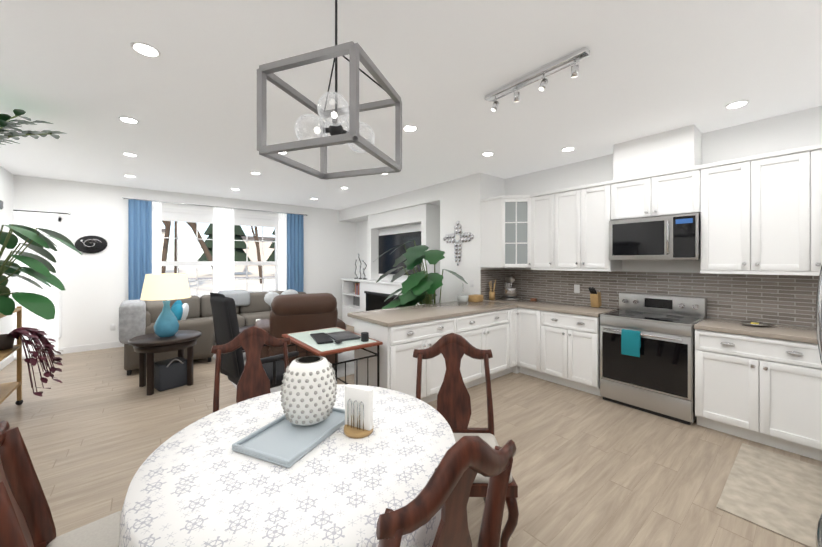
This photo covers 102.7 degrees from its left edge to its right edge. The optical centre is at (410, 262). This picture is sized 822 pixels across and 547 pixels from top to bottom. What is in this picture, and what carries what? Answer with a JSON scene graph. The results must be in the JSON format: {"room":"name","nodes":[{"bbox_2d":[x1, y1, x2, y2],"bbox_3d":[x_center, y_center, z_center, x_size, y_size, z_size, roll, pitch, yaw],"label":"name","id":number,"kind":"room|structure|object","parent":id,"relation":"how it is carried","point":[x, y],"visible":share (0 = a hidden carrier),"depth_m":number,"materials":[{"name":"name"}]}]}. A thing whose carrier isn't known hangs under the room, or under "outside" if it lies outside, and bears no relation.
{"room":"dining room and kitchen","nodes":[
{"label":"dining room and kitchen","id":0,"kind":"room"},
{"bbox_2d":[0,166,12,361],"bbox_3d":[-2.657,0.076,0.725,0.150,2.800,11.400,0,0,-39],"label":"wall","id":1,"kind":"structure","parent":0,"point":[6,215],"depth_m":4.71,"materials":[{"name":"white paint"}]},
{"bbox_2d":[0,354,14,369],"bbox_3d":[-2.562,1.426,0.738,0.012,0.100,10.900,0,0,-39],"label":"baseboard","id":2,"kind":"structure","parent":1,"relation":"attached to","point":[10,358],"depth_m":4.68,"materials":[{"name":"white"}]},
{"bbox_2d":[13,210,70,357],"bbox_3d":[-5.691,0.315,5.089,0.600,2.220,0.043,0,0,-39],"label":"curtain","id":3,"kind":"object","parent":1,"relation":"attached to","point":[33,219],"depth_m":5.05,"materials":[{"name":"white fabric"}]},
{"bbox_2d":[13,174,355,347],"bbox_3d":[-3.848,0.074,6.817,6.080,2.800,0.160,0,0,-39],"label":"wall","id":4,"kind":"structure","parent":0,"point":[94,294],"depth_m":5.63,"materials":[{"name":"white paint"}]},
{"bbox_2d":[13,217,60,337],"bbox_3d":[-5.834,0.250,5.146,0.510,1.930,0.130,0,0,-39],"label":"window","id":5,"kind":"structure","parent":4,"relation":"in","point":[59,219],"depth_m":5.26,"materials":[{"name":"white"}]},
{"bbox_2d":[75,236,107,252],"bbox_3d":[-5.317,-0.296,5.468,0.400,0.300,0.080,-10,6,-39],"label":"wall art","id":6,"kind":"object","parent":4,"relation":"attached to","point":[90,244],"visible":1,"depth_m":5.46,"materials":[{"name":"black"}]},
{"bbox_2d":[110,324,115,330],"bbox_3d":[-5.134,1.119,5.664,0.070,0.110,0.007,0,0,-39],"label":"electrical outlet plate","id":7,"kind":"object","parent":4,"relation":"attached to","point":[112,326],"depth_m":5.66,"materials":[{"name":"white plastic"}]},
{"bbox_2d":[15,316,341,359],"bbox_3d":[-3.705,1.424,6.823,5.850,0.100,0.012,0,0,-39],"label":"baseboard","id":8,"kind":"structure","parent":4,"relation":"attached to","point":[65,350],"depth_m":5.47,"materials":[{"name":"white"}]},
{"bbox_2d":[162,207,212,297],"bbox_3d":[-4.328,-0.151,6.369,1.090,1.730,0.130,0,0,-39],"label":"window","id":9,"kind":"structure","parent":4,"relation":"in","point":[195,216],"depth_m":6.38,"materials":[{"name":"white"}]},
{"bbox_2d":[122,197,307,300],"bbox_3d":[-3.723,0.153,6.726,3.282,2.562,0.138,0,0,-39],"label":"curtain","id":10,"kind":"object","parent":4,"relation":"attached to","point":[144,237],"depth_m":6.61,"materials":[{"name":"blue fabric"}]},
{"bbox_2d":[234,213,277,292],"bbox_3d":[-3.381,-0.151,7.138,1.090,1.730,0.130,0,0,-39],"label":"window","id":11,"kind":"structure","parent":4,"relation":"in","point":[246,220],"depth_m":7.16,"materials":[{"name":"white"}]},
{"bbox_2d":[0,324,821,546],"bbox_3d":[-0.239,1.505,2.689,6.480,0.060,11.400,0,0,-39],"label":"floor","id":12,"kind":"structure","parent":0,"point":[97,428],"depth_m":2.56,"materials":[{"name":"brown wood"}]},
{"bbox_2d":[0,306,22,404],"bbox_3d":[-3.981,0.965,2.999,0.456,1.020,0.756,0,0,-39],"label":"plant stand","id":13,"kind":"object","parent":12,"relation":"on","point":[7,389],"visible":0.96,"depth_m":3.36,"materials":[{"name":"brown wood"}]},
{"bbox_2d":[0,327,64,396],"bbox_3d":[-3.865,0.988,3.316,0.520,0.647,0.625,0,0,-39],"label":"trailing plant","id":14,"kind":"object","parent":13,"relation":"on","point":[7,340],"visible":1,"depth_m":3.26,"materials":[{"name":"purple plant"}]},
{"bbox_2d":[0,224,81,319],"bbox_3d":[-3.753,0.059,3.196,0.828,0.884,1.284,0,0,-39],"label":"fiddle-leaf fig plant","id":15,"kind":"object","parent":13,"relation":"on","point":[39,268],"visible":1,"depth_m":3.12,"materials":[{"name":"green plant"}]},
{"bbox_2d":[0,421,121,546],"bbox_3d":[-1.071,0.966,1.140,0.521,1.039,0.562,0,0,43],"label":"dining chair","id":16,"kind":"object","parent":12,"relation":"on","point":[26,519],"visible":0.5,"depth_m":1.15,"materials":[{"name":"brown wood"}]},
{"bbox_2d":[128,330,201,395],"bbox_3d":[-2.918,1.177,3.927,0.710,0.595,0.710,0,0,41],"label":"round side table","id":17,"kind":"object","parent":12,"relation":"on","point":[151,344],"visible":0.96,"depth_m":3.79,"materials":[{"name":"black wood"}]},
{"bbox_2d":[140,273,190,336],"bbox_3d":[-2.918,0.509,3.927,0.490,0.740,0.490,0,0,-39],"label":"table lamp","id":18,"kind":"object","parent":17,"relation":"on","point":[167,287],"visible":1,"depth_m":3.81,"materials":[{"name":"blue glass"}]},
{"bbox_2d":[154,357,186,391],"bbox_3d":[-2.850,1.302,3.909,0.253,0.347,0.300,0,0,36],"label":"handbag","id":19,"kind":"object","parent":12,"relation":"on","point":[170,373],"visible":0.81,"depth_m":3.82,"materials":[{"name":"grey fabric"}]},
{"bbox_2d":[211,326,290,412],"bbox_3d":[-0.977,0.965,2.068,0.521,1.039,0.562,0,0,-29],"label":"dining chair","id":20,"kind":"object","parent":12,"relation":"on","point":[254,381],"visible":0.29,"depth_m":2.24,"materials":[{"name":"brown wood"}]},
{"bbox_2d":[210,293,298,387],"bbox_3d":[-1.334,0.859,2.922,0.625,1.208,0.717,0,0,43],"label":"office chair","id":21,"kind":"object","parent":12,"relation":"on","point":[226,325],"visible":0.46,"depth_m":2.66,"materials":[{"name":"black leather"}]},
{"bbox_2d":[213,343,353,392],"bbox_3d":[-1.972,1.470,5.307,1.970,0.010,3.050,0,0,-39],"label":"living room rug","id":22,"kind":"object","parent":12,"relation":"on","point":[346,355],"depth_m":4.66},
{"bbox_2d":[119,289,305,374],"bbox_3d":[-3.104,0.993,5.901,3.120,0.938,2.000,0,0,-39],"label":"sectional sofa","id":23,"kind":"object","parent":22,"relation":"on","point":[138,317],"visible":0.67,"depth_m":4.77,"materials":[{"name":"grey fabric"}]},
{"bbox_2d":[239,319,260,352],"bbox_3d":[-2.474,1.179,5.061,0.560,0.568,0.440,0,0,-44],"label":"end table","id":24,"kind":"object","parent":22,"relation":"on","point":[241,329],"visible":0.1,"depth_m":5.07,"materials":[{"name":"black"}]},
{"bbox_2d":[254,293,345,370],"bbox_3d":[-1.517,0.935,4.538,1.160,1.055,1.001,0,0,-27],"label":"leather recliner","id":25,"kind":"object","parent":22,"relation":"on","point":[291,313],"visible":0.44,"depth_m":4.12,"materials":[{"name":"brown leather"}]},
{"bbox_2d":[119,384,455,546],"bbox_3d":[-0.418,1.098,1.375,1.208,0.756,1.248,0,0,-39],"label":"table cloth","id":26,"kind":"object","parent":12,"relation":"on","point":[199,483],"visible":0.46,"depth_m":1.07,"materials":[{"name":"white fabric"}]},
{"bbox_2d":[232,407,344,467],"bbox_3d":[-0.473,0.705,1.391,0.280,0.024,0.420,0,0,23],"label":"tray","id":27,"kind":"object","parent":26,"relation":"on","point":[282,441],"visible":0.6,"depth_m":1.31,"materials":[{"name":"grey"}]},
{"bbox_2d":[280,356,336,425],"bbox_3d":[-0.456,0.572,1.476,0.243,0.270,0.246,0,0,-39],"label":"vase","id":28,"kind":"object","parent":27,"relation":"on","point":[308,392],"visible":1,"depth_m":1.39,"materials":[{"name":"white ceramic"}]},
{"bbox_2d":[344,384,372,437],"bbox_3d":[-0.223,0.625,1.401,0.130,0.185,0.124,0,0,26],"label":"napkin holder","id":29,"kind":"object","parent":26,"relation":"on","point":[359,411],"visible":1,"depth_m":1.38,"materials":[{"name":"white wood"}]},
{"bbox_2d":[282,327,382,386],"bbox_3d":[-0.790,1.104,3.194,0.620,0.743,0.920,0,0,-39],"label":"desk","id":30,"kind":"object","parent":12,"relation":"on","point":[306,341],"visible":0.44,"depth_m":2.98,"materials":[{"name":"brown wood"}]},
{"bbox_2d":[310,331,368,343],"bbox_3d":[-0.715,0.692,3.143,0.451,0.075,0.574,0,0,-39],"label":"accessories","id":31,"kind":"object","parent":30,"relation":"on","point":[337,337],"visible":0.98,"depth_m":3.10,"materials":[{"name":"black plastic"}]},
{"bbox_2d":[341,204,439,325],"bbox_3d":[-0.494,0.214,6.990,0.647,2.519,3.040,0,0,-39],"label":"fireplace","id":32,"kind":"object","parent":12,"relation":"on","point":[369,293],"visible":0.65,"depth_m":6.80,"materials":[{"name":"white paint"}]},
{"bbox_2d":[354,253,366,278],"bbox_3d":[-1.212,0.093,7.758,0.082,0.602,0.551,0,0,-39],"label":"figurine","id":33,"kind":"object","parent":32,"relation":"on","point":[360,268],"visible":1,"depth_m":7.73,"materials":[{"name":"black metal"}]},
{"bbox_2d":[379,231,420,274],"bbox_3d":[-0.222,-0.166,6.740,0.097,0.840,1.470,0,0,-39],"label":"screen","id":34,"kind":"object","parent":32,"relation":"attached to","point":[389,257],"visible":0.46,"depth_m":6.78,"materials":[{"name":"black glass"}]},
{"bbox_2d":[354,314,462,402],"bbox_3d":[-0.030,1.035,3.573,0.958,0.880,0.630,0,0,-39],"label":"base cabinet","id":35,"kind":"object","parent":12,"relation":"on","point":[397,363],"depth_m":3.25,"materials":[{"name":"white wood"}]},
{"bbox_2d":[347,301,514,325],"bbox_3d":[0.350,0.575,3.963,2.080,0.040,0.765,0,0,-39],"label":"countertop","id":36,"kind":"structure","parent":35,"relation":"on","point":[392,317],"depth_m":3.70,"materials":[{"name":"beige stone"}]},
{"bbox_2d":[457,284,468,302],"bbox_3d":[0.712,0.423,4.517,0.160,0.263,0.160,0,0,17],"label":"basket","id":37,"kind":"object","parent":36,"relation":"on","point":[463,298],"visible":1,"depth_m":4.46,"materials":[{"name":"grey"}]},
{"bbox_2d":[468,294,482,301],"bbox_3d":[0.918,0.510,4.659,0.140,0.090,0.200,0,0,39],"label":"bread box","id":38,"kind":"object","parent":36,"relation":"on","point":[475,298],"visible":0.94,"depth_m":4.59,"materials":[{"name":"brown wood"}]},
{"bbox_2d":[376,240,467,308],"bbox_3d":[0.074,0.579,4.785,1.276,1.792,1.293,0,0,-39],"label":"monstera plant","id":39,"kind":"object","parent":12,"relation":"on","point":[421,287],"visible":0.62,"depth_m":4.42,"materials":[{"name":"green plant"}]},
{"bbox_2d":[376,436,516,546],"bbox_3d":[-0.025,0.966,1.045,0.521,1.039,0.562,0,0,-39],"label":"dining chair","id":40,"kind":"object","parent":12,"relation":"on","point":[464,461],"visible":0.94,"depth_m":0.85,"materials":[{"name":"brown wood"}]},
{"bbox_2d":[413,333,518,546],"bbox_3d":[0.258,0.965,1.827,0.521,1.039,0.562,0,0,1],"label":"dining chair","id":41,"kind":"object","parent":12,"relation":"on","point":[453,404],"visible":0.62,"depth_m":2.00,"materials":[{"name":"brown wood"}]},
{"bbox_2d":[463,310,506,387],"bbox_3d":[0.684,1.035,4.147,1.106,0.880,0.620,0,0,-39],"label":"base cabinet","id":42,"kind":"object","parent":12,"relation":"on","point":[485,330],"depth_m":3.92,"materials":[{"name":"white wood"}]},
{"bbox_2d":[507,306,518,373],"bbox_3d":[1.131,1.035,4.486,0.248,0.880,0.658,0,0,-39],"label":"base cabinet","id":43,"kind":"object","parent":12,"relation":"on","point":[512,311],"depth_m":4.29,"materials":[{"name":"white wood"}]},
{"bbox_2d":[519,306,546,379],"bbox_3d":[1.738,1.035,4.366,0.658,0.880,0.408,0,0,-39],"label":"base cabinet","id":44,"kind":"object","parent":12,"relation":"on","point":[532,323],"depth_m":4.17,"materials":[{"name":"white wood"}]},
{"bbox_2d":[547,310,615,395],"bbox_3d":[2.034,1.035,4.031,0.620,0.880,0.718,0,0,-39],"label":"base cabinet","id":45,"kind":"object","parent":12,"relation":"on","point":[573,340],"depth_m":3.77,"materials":[{"name":"white wood"}]},
{"bbox_2d":[481,298,618,313],"bbox_3d":[1.754,0.575,4.385,0.641,0.040,1.631,0,0,-39],"label":"countertop","id":46,"kind":"structure","parent":45,"relation":"on","point":[567,308],"depth_m":4.12,"materials":[{"name":"beige stone"}]},
{"bbox_2d":[489,280,495,299],"bbox_3d":[1.192,0.404,4.831,0.109,0.301,0.108,0,0,-39],"label":"utensil crock","id":47,"kind":"object","parent":46,"relation":"on","point":[491,295],"visible":1,"depth_m":4.80,"materials":[{"name":"brown wood"}]},
{"bbox_2d":[501,276,518,299],"bbox_3d":[1.467,0.376,4.868,0.220,0.357,0.272,0,0,-4],"label":"stand mixer","id":48,"kind":"object","parent":46,"relation":"on","point":[510,292],"visible":1,"depth_m":4.78,"materials":[{"name":"silver metal"}]},
{"bbox_2d":[588,287,601,307],"bbox_3d":[2.236,0.415,4.003,0.147,0.266,0.090,-15,10,-38],"label":"knife block","id":49,"kind":"object","parent":46,"relation":"on","point":[595,298],"visible":1,"depth_m":3.98,"materials":[{"name":"brown wood"}]},
{"bbox_2d":[600,292,706,424],"bbox_3d":[2.491,0.918,3.418,0.703,1.115,0.770,0,0,-39],"label":"range","id":50,"kind":"object","parent":12,"relation":"on","point":[647,353],"visible":0.96,"depth_m":3.24,"materials":[{"name":"silver metal"}]},
{"bbox_2d":[694,326,821,460],"bbox_3d":[3.022,1.035,2.784,0.658,0.880,0.853,0,0,-39],"label":"base cabinet","id":51,"kind":"object","parent":12,"relation":"on","point":[762,385],"depth_m":2.62,"materials":[{"name":"white wood"}]},
{"bbox_2d":[695,318,816,341],"bbox_3d":[3.214,0.575,2.586,0.641,0.040,1.408,0,0,-39],"label":"countertop","id":52,"kind":"structure","parent":51,"relation":"on","point":[805,334],"depth_m":2.75,"materials":[{"name":"beige stone"}]},
{"bbox_2d":[739,321,771,326],"bbox_3d":[3.009,0.542,2.878,0.200,0.026,0.200,0,0,-39],"label":"dish","id":53,"kind":"object","parent":52,"relation":"on","point":[755,324],"visible":1,"depth_m":2.86,"materials":[{"name":"grey ceramic"}]},
{"bbox_2d":[716,443,821,546],"bbox_3d":[2.406,1.472,2.145,1.100,0.008,0.460,0,0,-39],"label":"kitchen mat","id":54,"kind":"object","parent":12,"relation":"on","point":[779,494],"visible":1,"depth_m":2.09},
{"bbox_2d":[815,266,821,546],"bbox_3d":[1.432,0.586,0.608,0.910,1.780,0.863,0,0,-39],"label":"fridge","id":55,"kind":"object","parent":12,"relation":"on","point":[818,536],"visible":1,"depth_m":0.90,"materials":[{"name":"grey metal"}]},
{"bbox_2d":[0,0,821,209],"bbox_3d":[-0.239,-1.375,2.688,6.480,0.100,11.400,0,0,-39],"label":"ceiling","id":56,"kind":"structure","parent":0,"point":[83,74],"depth_m":2.42,"materials":[{"name":"white paint"}]},
{"bbox_2d":[118,116,138,123],"bbox_3d":[-2.615,-1.320,3.045,0.141,0.007,0.153,0,0,-39],"label":"recessed light","id":57,"kind":"object","parent":56,"relation":"in","point":[125,119],"depth_m":3.05,"materials":[{"name":"white"}]},
{"bbox_2d":[122,152,137,156],"bbox_3d":[-3.438,-1.321,4.024,0.140,0.007,0.150,0,0,-39],"label":"recessed light","id":58,"kind":"object","parent":56,"relation":"in","point":[124,153],"depth_m":4.02,"materials":[{"name":"white"}]},
{"bbox_2d":[130,41,160,57],"bbox_3d":[-1.643,-1.320,2.038,0.145,0.007,0.157,0,0,-39],"label":"recessed light","id":59,"kind":"object","parent":56,"relation":"in","point":[145,49],"depth_m":2.03,"materials":[{"name":"white"}]},
{"bbox_2d":[257,0,401,179],"bbox_3d":[-0.346,-0.889,1.519,0.471,0.866,0.471,0,0,20],"label":"pendant light","id":60,"kind":"object","parent":56,"relation":"hanging from","point":[335,130],"visible":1,"depth_m":1.40,"materials":[{"name":"silver metal"}]},
{"bbox_2d":[339,183,439,222],"bbox_3d":[-0.475,-1.186,7.088,0.500,0.279,3.670,0,0,-39],"label":"bulkhead","id":61,"kind":"object","parent":56,"relation":"attached to","point":[416,197],"visible":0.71,"depth_m":6.56,"materials":[{"name":"white paint"}]},
{"bbox_2d":[402,125,417,131],"bbox_3d":[-0.008,-1.320,3.237,0.145,0.007,0.150,0,0,-39],"label":"recessed light","id":62,"kind":"object","parent":56,"relation":"in","point":[409,128],"depth_m":3.24,"materials":[{"name":"white"}]},
{"bbox_2d":[481,152,493,155],"bbox_3d":[0.935,-1.321,4.005,0.156,0.007,0.147,0,0,-39],"label":"recessed light","id":63,"kind":"object","parent":56,"relation":"in","point":[485,153],"depth_m":4.02,"materials":[{"name":"white"}]},
{"bbox_2d":[485,46,589,111],"bbox_3d":[0.851,-1.251,2.330,0.070,0.143,0.770,0,0,-39],"label":"track light","id":64,"kind":"object","parent":56,"relation":"attached to","point":[566,61],"visible":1,"depth_m":2.25,"materials":[{"name":"silver metal"}]},
{"bbox_2d":[561,147,574,151],"bbox_3d":[1.829,-1.320,3.829,0.156,0.007,0.146,0,0,-39],"label":"recessed light","id":65,"kind":"object","parent":56,"relation":"in","point":[565,149],"depth_m":3.84,"materials":[{"name":"white"}]},
{"bbox_2d":[725,100,749,108],"bbox_3d":[2.725,-1.320,2.748,0.159,0.007,0.145,0,0,-39],"label":"recessed light","id":66,"kind":"object","parent":56,"relation":"in","point":[737,104],"depth_m":2.74,"materials":[{"name":"white"}]},
{"bbox_2d":[356,106,821,326],"bbox_3d":[1.869,0.075,4.400,0.750,2.800,11.400,0,0,-39],"label":"wall","id":67,"kind":"structure","parent":0,"point":[460,198],"depth_m":4.58,"materials":[{"name":"white paint"}]},
{"bbox_2d":[443,221,473,265],"bbox_3d":[0.736,-0.298,5.180,0.032,0.712,0.654,0,0,-39],"label":"wall cross","id":68,"kind":"object","parent":67,"relation":"attached to","point":[458,236],"visible":1,"depth_m":5.17,"materials":[{"name":"silver metal"}]},
{"bbox_2d":[480,195,531,267],"bbox_3d":[1.478,-0.422,4.752,0.606,0.995,0.714,0,0,-39],"label":"upper cabinet","id":69,"kind":"object","parent":67,"relation":"attached to","point":[506,220],"depth_m":4.54,"materials":[{"name":"white wood"}]},
{"bbox_2d":[532,190,559,267],"bbox_3d":[1.866,-0.422,4.457,0.374,0.995,0.427,0,0,-39],"label":"upper cabinet","id":70,"kind":"object","parent":67,"relation":"attached to","point":[545,205],"depth_m":4.32,"materials":[{"name":"white wood"}]},
{"bbox_2d":[560,181,621,271],"bbox_3d":[2.165,-0.422,4.112,0.346,0.995,0.718,0,0,-39],"label":"upper cabinet","id":71,"kind":"object","parent":67,"relation":"attached to","point":[584,222],"depth_m":3.93,"materials":[{"name":"white wood"}]},
{"bbox_2d":[481,269,818,326],"bbox_3d":[2.455,0.332,3.560,0.600,0.445,3.800,0,0,-39],"label":"tile backsplash","id":72,"kind":"structure","parent":67,"relation":"attached to","point":[785,299],"depth_m":3.44,"materials":[{"name":"grey tile"}]},
{"bbox_2d":[608,166,695,219],"bbox_3d":[2.636,-0.697,3.532,0.346,0.445,0.775,0,0,-39],"label":"upper cabinet","id":73,"kind":"object","parent":67,"relation":"attached to","point":[671,192],"depth_m":3.40,"materials":[{"name":"white wood"}]},
{"bbox_2d":[609,213,700,259],"bbox_3d":[2.595,-0.245,3.501,0.444,0.440,0.766,0,0,-39],"label":"over-the-range microwave","id":74,"kind":"object","parent":73,"relation":"attached to","point":[673,237],"visible":1,"depth_m":3.34,"materials":[{"name":"silver metal"}]},
{"bbox_2d":[696,148,795,271],"bbox_3d":[3.108,-0.422,2.951,0.346,0.995,0.723,0,0,-39],"label":"upper cabinet","id":75,"kind":"object","parent":67,"relation":"attached to","point":[761,214],"depth_m":2.87,"materials":[{"name":"white wood"}]},
{"bbox_2d":[796,144,821,271],"bbox_3d":[3.409,-0.422,2.579,0.346,0.995,0.466,0,0,-39],"label":"upper cabinet","id":76,"kind":"object","parent":67,"relation":"attached to","point":[809,158],"depth_m":2.61,"materials":[{"name":"white wood"}]},
{"bbox_2d":[613,124,701,179],"bbox_3d":[2.633,-1.122,3.538,0.350,0.403,0.700,0,0,-39],"label":"wall","id":77,"kind":"structure","parent":0,"point":[677,148],"depth_m":3.38,"materials":[{"name":"white paint"}]},
{"label":"outside","id":78,"kind":"structure","parent":0,"visible":0},
{"bbox_2d":[162,229,274,293],"bbox_3d":[-38.449,-1.931,51.076,125.000,7.520,112.100,0,0,-39],"label":"ground","id":79,"kind":"structure","parent":78,"point":[205,286],"depth_m":52.80,"materials":[{"name":"grey"}]},
{"bbox_2d":[162,221,274,283],"bbox_3d":[-22.100,-6.155,27.133,38.106,16.056,40.684,0,0,-39],"label":"trees","id":80,"kind":"object","parent":79,"relation":"on","point":[239,251],"depth_m":28.00,"materials":[{"name":"brown plant"}]},
{"bbox_3d":[-3.106,0.491,1.925,0.635,1.970,1.370,0,0,-39],"label":"armoire","id":81,"kind":"object","parent":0,"visible":0},
{"bbox_2d":[0,109,67,147],"bbox_3d":[-3.289,-0.866,2.694,0.696,0.738,0.774,0,0,-39],"label":"potted plant","id":82,"kind":"object","parent":81,"relation":"on","point":[5,125],"visible":1,"depth_m":2.69,"materials":[{"name":"green plant"}]}
]}

